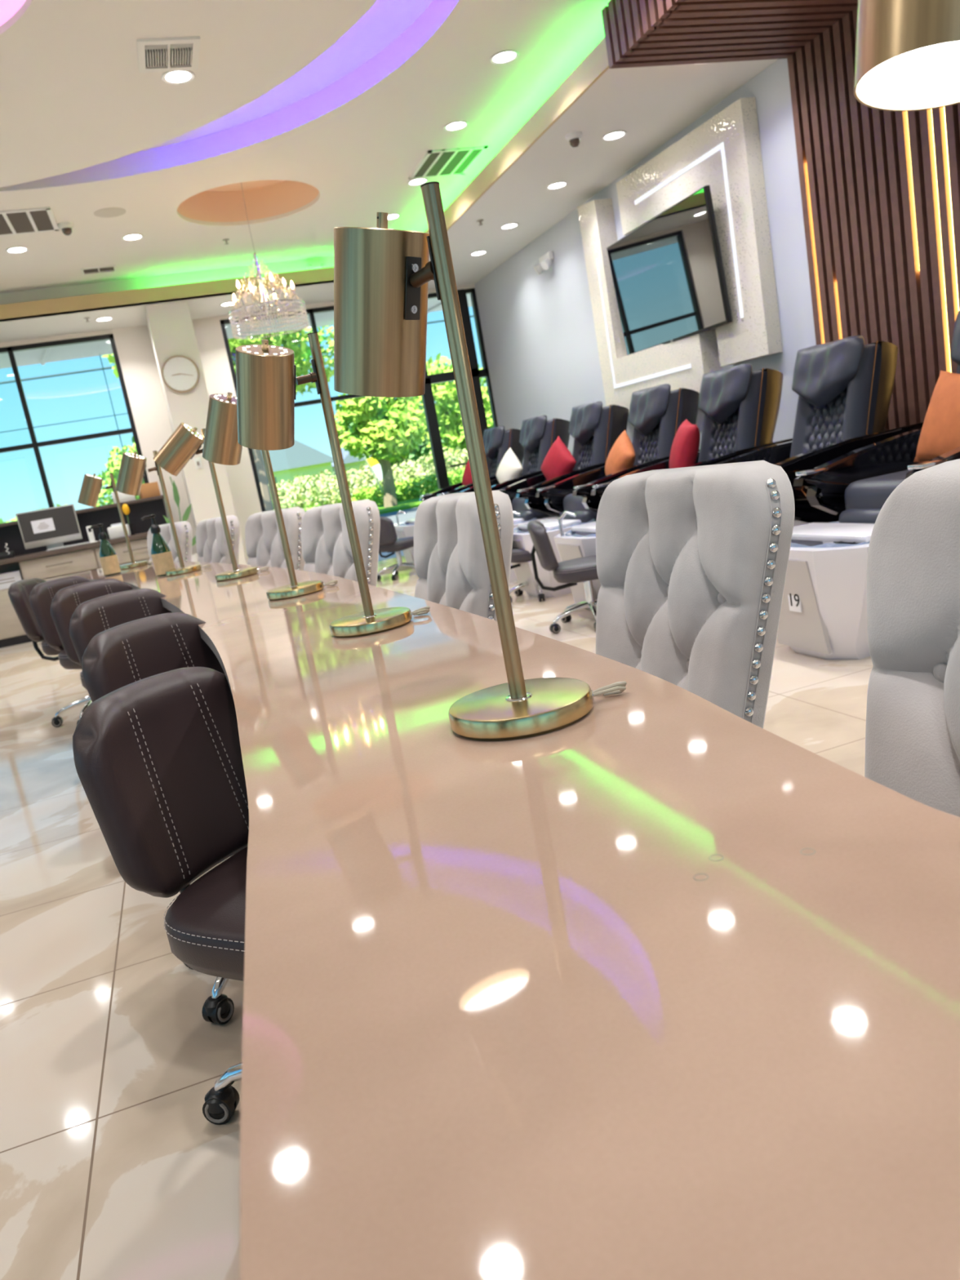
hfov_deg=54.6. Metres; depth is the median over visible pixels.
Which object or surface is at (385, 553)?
footpath
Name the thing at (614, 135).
recessed light
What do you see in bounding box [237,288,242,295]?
candle
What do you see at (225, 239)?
sprinkler head
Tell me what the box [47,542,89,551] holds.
keyboard
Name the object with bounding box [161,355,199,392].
wall clock
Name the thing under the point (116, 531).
receipt printer
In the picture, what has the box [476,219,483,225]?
sprinkler head
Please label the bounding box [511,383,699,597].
chair
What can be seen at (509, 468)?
throw cushion
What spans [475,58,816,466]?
wall
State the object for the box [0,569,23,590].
product box
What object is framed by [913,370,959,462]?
throw cushion
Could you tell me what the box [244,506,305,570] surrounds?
tufted chair
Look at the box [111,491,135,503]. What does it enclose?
tissue box
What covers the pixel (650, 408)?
pillow
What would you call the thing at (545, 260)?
emergency light
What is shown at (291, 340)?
tree
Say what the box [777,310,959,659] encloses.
chair
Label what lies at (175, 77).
recessed light
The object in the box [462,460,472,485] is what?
throw cushion
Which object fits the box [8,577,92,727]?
chair
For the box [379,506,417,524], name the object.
ground
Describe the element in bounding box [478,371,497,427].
window
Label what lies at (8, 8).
trim
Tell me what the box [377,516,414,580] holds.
office chair
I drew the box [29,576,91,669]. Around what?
chair
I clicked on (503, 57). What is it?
recessed light
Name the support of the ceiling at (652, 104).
attached to the wall at (539, 334)
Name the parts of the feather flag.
yellow panel, panel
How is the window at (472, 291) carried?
in the wall at (134, 347)
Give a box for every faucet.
[395,510,405,525]
[512,511,520,515]
[558,510,576,536]
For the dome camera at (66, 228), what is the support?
attached to the ceiling at (74, 95)
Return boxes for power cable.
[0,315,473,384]
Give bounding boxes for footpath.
[377,522,404,560]
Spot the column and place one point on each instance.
(170, 325)
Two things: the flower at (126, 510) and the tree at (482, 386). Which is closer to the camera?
the flower at (126, 510)
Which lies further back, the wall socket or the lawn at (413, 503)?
the lawn at (413, 503)
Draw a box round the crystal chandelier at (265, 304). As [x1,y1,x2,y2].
[226,182,309,339]
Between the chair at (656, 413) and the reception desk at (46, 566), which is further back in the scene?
the reception desk at (46, 566)
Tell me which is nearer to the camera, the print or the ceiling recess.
the ceiling recess
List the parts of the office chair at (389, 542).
leg, backrest, seat, leg, leg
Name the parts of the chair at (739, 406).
armrest, backrest, armrest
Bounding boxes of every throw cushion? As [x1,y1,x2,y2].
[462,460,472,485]
[496,448,522,483]
[540,435,576,479]
[604,430,635,475]
[669,419,700,468]
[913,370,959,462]
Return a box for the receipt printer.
[107,522,131,538]
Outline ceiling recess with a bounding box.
[10,0,453,186]
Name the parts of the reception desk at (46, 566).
door, drawer, handle, door, drawer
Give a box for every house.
[261,440,337,506]
[331,447,424,495]
[423,447,463,475]
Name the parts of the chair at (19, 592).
backrest, seat, leg, leg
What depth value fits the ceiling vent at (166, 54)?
4.67 m
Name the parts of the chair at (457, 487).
armrest, armrest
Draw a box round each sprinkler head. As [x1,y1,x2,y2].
[222,238,229,244]
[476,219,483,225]
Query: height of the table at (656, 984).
0.760 m
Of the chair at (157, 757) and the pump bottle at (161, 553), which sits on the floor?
the chair at (157, 757)
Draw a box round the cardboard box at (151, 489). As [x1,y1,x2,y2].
[139,481,160,498]
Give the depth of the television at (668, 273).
6.67 m
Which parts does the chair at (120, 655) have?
backrest, leg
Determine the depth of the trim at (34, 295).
9.03 m
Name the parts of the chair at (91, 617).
backrest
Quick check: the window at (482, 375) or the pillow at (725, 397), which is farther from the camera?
the window at (482, 375)
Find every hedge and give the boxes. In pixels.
[268,447,468,511]
[351,467,464,505]
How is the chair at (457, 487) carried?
on the floor
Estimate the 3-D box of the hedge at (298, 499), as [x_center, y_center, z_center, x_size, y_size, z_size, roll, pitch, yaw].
[-1.318,-6.213,34.214,14.854,1.862,2.550,-13,12,-16]
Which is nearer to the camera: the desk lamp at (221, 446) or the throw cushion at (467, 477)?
the desk lamp at (221, 446)
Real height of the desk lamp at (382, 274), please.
0.518 m
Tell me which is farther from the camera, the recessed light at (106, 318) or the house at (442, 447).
the house at (442, 447)
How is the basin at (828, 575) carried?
in the chair at (824, 611)
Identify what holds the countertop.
on the reception desk at (46, 566)
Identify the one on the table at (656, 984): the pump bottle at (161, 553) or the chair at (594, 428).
the pump bottle at (161, 553)
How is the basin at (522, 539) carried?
in the chair at (656, 413)
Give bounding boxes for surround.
[577,97,782,413]
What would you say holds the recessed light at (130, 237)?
in the ceiling at (74, 95)
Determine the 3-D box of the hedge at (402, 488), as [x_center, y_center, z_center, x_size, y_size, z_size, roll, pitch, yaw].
[-1.246,-5.404,32.214,6.608,0.951,1.182,-13,12,-16]
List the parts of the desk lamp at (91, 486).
lamp shade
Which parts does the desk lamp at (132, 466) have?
lamp shade, arm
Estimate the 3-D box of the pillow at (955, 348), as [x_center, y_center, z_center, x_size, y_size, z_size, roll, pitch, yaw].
[2.156,-1.251,3.884,0.194,0.328,0.499,-13,12,-16]
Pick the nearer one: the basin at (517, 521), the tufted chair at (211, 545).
the tufted chair at (211, 545)
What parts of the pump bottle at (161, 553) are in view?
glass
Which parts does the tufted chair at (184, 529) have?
nailhead trim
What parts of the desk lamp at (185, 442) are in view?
lamp shade, arm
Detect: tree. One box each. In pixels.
[95,442,144,506]
[101,325,333,511]
[334,393,427,507]
[348,399,449,478]
[416,352,493,474]
[480,377,488,407]
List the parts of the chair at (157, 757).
backrest, seat, leg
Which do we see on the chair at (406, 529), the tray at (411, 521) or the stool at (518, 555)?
the tray at (411, 521)
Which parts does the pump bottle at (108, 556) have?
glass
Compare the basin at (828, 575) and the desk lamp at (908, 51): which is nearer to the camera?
the desk lamp at (908, 51)
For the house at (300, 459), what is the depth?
53.34 m
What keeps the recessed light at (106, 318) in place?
in the ceiling at (652, 104)
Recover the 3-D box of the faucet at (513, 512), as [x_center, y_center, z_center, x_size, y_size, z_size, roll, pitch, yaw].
[0.237,-0.837,6.545,0.115,0.151,0.023,-9,11,7]
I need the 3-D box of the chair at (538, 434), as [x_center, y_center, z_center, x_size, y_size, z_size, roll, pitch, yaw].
[0.204,-1.365,8.682,1.548,1.279,0.767,-13,12,-16]
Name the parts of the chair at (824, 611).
number plate, panel, armrest, seat, armrest, backrest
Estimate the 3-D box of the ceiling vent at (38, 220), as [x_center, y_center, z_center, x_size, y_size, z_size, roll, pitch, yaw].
[-3.420,-3.028,6.763,0.620,0.014,0.560,-13,12,-16]
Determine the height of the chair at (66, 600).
0.804 m
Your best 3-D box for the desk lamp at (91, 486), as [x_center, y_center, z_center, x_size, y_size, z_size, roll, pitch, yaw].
[-1.991,-0.651,5.067,0.315,0.535,0.149,-13,12,-16]
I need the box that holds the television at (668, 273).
[606,185,733,355]
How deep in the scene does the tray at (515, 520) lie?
7.22 m
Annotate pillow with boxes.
[482,425,504,459]
[519,414,546,453]
[568,400,602,445]
[627,383,671,435]
[697,363,751,424]
[791,335,864,408]
[951,310,959,364]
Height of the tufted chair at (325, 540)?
0.945 m
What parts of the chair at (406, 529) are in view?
panel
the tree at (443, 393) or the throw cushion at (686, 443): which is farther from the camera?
the tree at (443, 393)
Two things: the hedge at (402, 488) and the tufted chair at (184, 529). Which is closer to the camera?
the tufted chair at (184, 529)
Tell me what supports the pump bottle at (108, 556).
on the table at (656, 984)
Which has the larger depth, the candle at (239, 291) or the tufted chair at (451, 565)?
the candle at (239, 291)
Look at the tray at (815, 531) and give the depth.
3.71 m
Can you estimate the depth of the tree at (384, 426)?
27.54 m
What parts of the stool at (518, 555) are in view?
leg, seat, leg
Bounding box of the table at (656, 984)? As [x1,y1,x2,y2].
[48,561,959,1279]
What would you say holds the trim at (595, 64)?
attached to the wall at (539, 334)
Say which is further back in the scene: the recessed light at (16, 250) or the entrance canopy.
the entrance canopy
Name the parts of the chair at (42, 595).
seat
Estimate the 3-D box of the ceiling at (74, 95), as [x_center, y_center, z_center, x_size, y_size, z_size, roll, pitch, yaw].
[-2.493,-2.372,2.538,8.130,0.030,12.960,-13,12,-16]
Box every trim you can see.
[0,0,26,26]
[0,36,608,321]
[0,39,602,304]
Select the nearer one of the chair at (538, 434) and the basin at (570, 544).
the basin at (570, 544)
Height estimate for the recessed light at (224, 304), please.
0.008 m
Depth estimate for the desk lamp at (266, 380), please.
1.57 m
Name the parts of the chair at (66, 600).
seat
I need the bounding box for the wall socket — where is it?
[193,457,203,469]
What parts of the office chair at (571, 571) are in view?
backrest, leg, leg, seat, leg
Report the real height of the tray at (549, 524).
0.030 m
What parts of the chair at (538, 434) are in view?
armrest, armrest, backrest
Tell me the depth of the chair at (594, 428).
7.42 m
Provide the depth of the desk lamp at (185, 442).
3.15 m
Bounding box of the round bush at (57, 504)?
[0,503,66,523]
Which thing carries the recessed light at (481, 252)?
in the ceiling at (652, 104)
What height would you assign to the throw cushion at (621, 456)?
0.435 m
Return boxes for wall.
[0,284,475,564]
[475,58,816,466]
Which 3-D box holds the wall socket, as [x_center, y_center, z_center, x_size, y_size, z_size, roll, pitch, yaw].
[-2.816,-1.764,9.301,0.070,0.110,0.012,-13,12,-16]
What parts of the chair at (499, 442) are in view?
backrest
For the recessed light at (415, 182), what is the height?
0.008 m
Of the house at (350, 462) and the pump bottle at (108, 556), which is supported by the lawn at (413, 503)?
the house at (350, 462)
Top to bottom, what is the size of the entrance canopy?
0.180 m
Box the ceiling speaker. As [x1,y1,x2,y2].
[93,207,125,217]
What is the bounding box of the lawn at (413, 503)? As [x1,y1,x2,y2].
[302,488,425,514]
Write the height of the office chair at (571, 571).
0.624 m
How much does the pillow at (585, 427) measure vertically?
0.328 m
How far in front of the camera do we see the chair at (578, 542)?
5.58 m
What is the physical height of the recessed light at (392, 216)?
0.008 m
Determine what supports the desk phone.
on the reception desk at (46, 566)
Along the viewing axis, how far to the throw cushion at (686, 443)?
5.57 m
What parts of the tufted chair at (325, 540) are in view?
nailhead trim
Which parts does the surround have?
panel, panel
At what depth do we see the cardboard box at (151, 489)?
9.89 m
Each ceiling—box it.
[0,0,610,293]
[0,58,778,343]
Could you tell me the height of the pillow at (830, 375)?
0.328 m
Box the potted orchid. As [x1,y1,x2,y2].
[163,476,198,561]
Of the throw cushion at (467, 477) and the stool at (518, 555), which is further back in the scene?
the throw cushion at (467, 477)
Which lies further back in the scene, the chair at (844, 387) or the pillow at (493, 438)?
the pillow at (493, 438)
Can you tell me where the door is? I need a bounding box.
[421,288,488,489]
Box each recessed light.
[5,246,29,253]
[94,316,113,321]
[121,233,143,240]
[161,70,195,84]
[220,302,237,306]
[387,213,400,220]
[407,177,428,186]
[443,120,468,131]
[470,250,487,256]
[489,49,519,64]
[499,222,519,229]
[546,181,568,190]
[601,130,626,141]
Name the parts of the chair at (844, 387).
armrest, backrest, armrest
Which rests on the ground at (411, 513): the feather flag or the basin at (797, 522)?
the feather flag
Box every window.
[0,333,149,507]
[219,306,365,511]
[425,288,488,375]
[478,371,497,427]
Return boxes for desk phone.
[0,542,14,559]
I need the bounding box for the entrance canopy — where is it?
[0,293,471,368]
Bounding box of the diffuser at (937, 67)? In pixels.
[862,41,959,89]
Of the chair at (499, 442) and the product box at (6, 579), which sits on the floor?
the chair at (499, 442)
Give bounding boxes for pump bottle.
[90,523,120,576]
[140,514,174,577]
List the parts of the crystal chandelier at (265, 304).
chain, arm, arm, frame, arm, arm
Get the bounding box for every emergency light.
[305,260,326,269]
[533,251,553,275]
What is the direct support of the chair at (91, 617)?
on the floor
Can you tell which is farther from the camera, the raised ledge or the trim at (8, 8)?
the raised ledge
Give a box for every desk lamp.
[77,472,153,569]
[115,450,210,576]
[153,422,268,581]
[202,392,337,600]
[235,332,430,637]
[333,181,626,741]
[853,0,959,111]
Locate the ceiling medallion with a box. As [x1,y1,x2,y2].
[177,179,319,222]
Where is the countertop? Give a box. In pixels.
[0,531,148,564]
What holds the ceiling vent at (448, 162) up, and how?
in the ceiling at (74, 95)
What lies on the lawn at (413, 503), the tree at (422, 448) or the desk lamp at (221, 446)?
the tree at (422, 448)
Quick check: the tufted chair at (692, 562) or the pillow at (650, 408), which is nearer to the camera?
the tufted chair at (692, 562)
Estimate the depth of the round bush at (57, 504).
23.42 m
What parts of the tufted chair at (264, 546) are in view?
nailhead trim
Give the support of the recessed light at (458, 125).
in the ceiling at (74, 95)
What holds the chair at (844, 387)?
on the floor
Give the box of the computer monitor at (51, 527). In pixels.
[15,503,82,551]
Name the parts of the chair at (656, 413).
panel, armrest, seat, armrest, backrest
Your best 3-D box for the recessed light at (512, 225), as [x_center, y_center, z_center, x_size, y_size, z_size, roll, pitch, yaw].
[0.265,-3.725,8.384,0.176,0.008,0.176,-13,12,-16]
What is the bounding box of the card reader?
[85,525,97,543]
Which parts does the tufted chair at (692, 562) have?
nailhead trim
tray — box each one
[406,518,414,523]
[513,518,524,523]
[517,519,581,529]
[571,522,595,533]
[791,522,875,542]
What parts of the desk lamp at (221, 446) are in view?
lamp shade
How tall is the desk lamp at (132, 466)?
0.532 m
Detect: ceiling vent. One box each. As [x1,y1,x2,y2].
[0,206,58,235]
[80,264,116,275]
[136,36,199,72]
[408,145,488,179]
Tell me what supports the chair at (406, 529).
on the floor
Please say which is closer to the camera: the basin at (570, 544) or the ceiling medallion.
the basin at (570, 544)
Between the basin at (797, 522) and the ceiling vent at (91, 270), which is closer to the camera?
the basin at (797, 522)
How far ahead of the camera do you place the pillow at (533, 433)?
8.54 m
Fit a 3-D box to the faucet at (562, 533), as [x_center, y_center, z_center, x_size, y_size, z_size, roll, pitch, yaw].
[0.535,-0.712,5.651,0.115,0.151,0.023,-9,11,7]
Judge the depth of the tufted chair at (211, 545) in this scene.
5.00 m
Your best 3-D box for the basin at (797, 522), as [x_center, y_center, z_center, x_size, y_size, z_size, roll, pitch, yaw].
[1.242,-0.351,4.789,0.840,0.460,0.720,-13,12,-16]
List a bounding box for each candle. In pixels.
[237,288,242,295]
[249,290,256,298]
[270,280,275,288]
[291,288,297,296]
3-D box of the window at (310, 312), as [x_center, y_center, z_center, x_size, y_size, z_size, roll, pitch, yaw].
[-1.589,-2.370,10.735,2.170,2.810,0.070,-13,12,-16]
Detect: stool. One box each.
[509,548,545,602]
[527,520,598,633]
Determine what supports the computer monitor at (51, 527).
on the reception desk at (46, 566)
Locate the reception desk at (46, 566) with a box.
[0,531,150,648]
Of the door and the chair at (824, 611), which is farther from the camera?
the door
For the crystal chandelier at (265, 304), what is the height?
1.293 m
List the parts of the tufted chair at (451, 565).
nailhead trim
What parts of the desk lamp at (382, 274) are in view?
lamp shade, arm, pole plate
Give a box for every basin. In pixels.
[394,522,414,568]
[509,515,559,583]
[512,520,595,597]
[554,531,600,609]
[788,520,870,659]
[793,520,808,526]
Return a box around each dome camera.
[57,222,73,235]
[565,131,582,147]
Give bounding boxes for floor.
[0,555,873,1279]
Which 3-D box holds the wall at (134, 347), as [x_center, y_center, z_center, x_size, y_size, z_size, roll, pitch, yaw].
[-4.531,-1.996,9.827,9.940,3.700,0.150,-13,12,-16]
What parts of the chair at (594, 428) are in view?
armrest, seat, armrest, backrest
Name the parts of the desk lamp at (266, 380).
lamp shade, arm, pole plate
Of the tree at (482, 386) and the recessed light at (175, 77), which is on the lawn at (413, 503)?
the tree at (482, 386)
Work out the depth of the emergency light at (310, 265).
9.46 m
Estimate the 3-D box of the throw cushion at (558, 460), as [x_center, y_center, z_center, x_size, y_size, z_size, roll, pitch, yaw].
[0.639,-1.428,7.617,0.174,0.466,0.480,-17,13,-33]
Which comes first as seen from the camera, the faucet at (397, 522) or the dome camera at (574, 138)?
the dome camera at (574, 138)
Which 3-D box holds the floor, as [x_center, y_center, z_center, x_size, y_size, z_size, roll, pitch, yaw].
[-1.927,0.791,3.376,10.340,0.100,14.750,-13,12,-16]
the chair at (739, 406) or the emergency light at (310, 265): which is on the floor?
the chair at (739, 406)
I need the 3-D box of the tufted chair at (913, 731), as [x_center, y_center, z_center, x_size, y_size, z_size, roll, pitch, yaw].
[0.337,0.365,0.759,0.657,0.945,0.506,-13,12,-16]
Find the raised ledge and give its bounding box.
[0,495,167,556]
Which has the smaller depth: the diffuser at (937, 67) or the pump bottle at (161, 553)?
the diffuser at (937, 67)
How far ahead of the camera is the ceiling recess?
5.68 m
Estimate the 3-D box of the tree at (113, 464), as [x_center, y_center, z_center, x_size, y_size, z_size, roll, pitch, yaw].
[-9.354,-4.106,26.176,2.874,3.403,2.427,-13,12,-16]
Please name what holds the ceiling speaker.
attached to the ceiling at (74, 95)
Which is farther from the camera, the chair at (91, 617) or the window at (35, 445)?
the window at (35, 445)
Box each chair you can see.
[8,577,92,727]
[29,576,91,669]
[49,578,132,689]
[68,588,239,857]
[72,666,248,1124]
[81,612,234,1024]
[146,520,192,563]
[195,515,239,564]
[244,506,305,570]
[301,499,380,586]
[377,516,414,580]
[394,510,414,568]
[413,489,513,621]
[419,481,473,501]
[451,414,569,493]
[482,425,524,479]
[496,400,628,583]
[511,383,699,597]
[554,510,595,609]
[595,460,795,728]
[687,363,792,466]
[714,335,924,526]
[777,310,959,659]
[864,458,959,817]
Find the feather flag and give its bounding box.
[363,447,383,501]
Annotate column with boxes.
[145,301,247,564]
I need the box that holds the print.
[0,577,15,583]

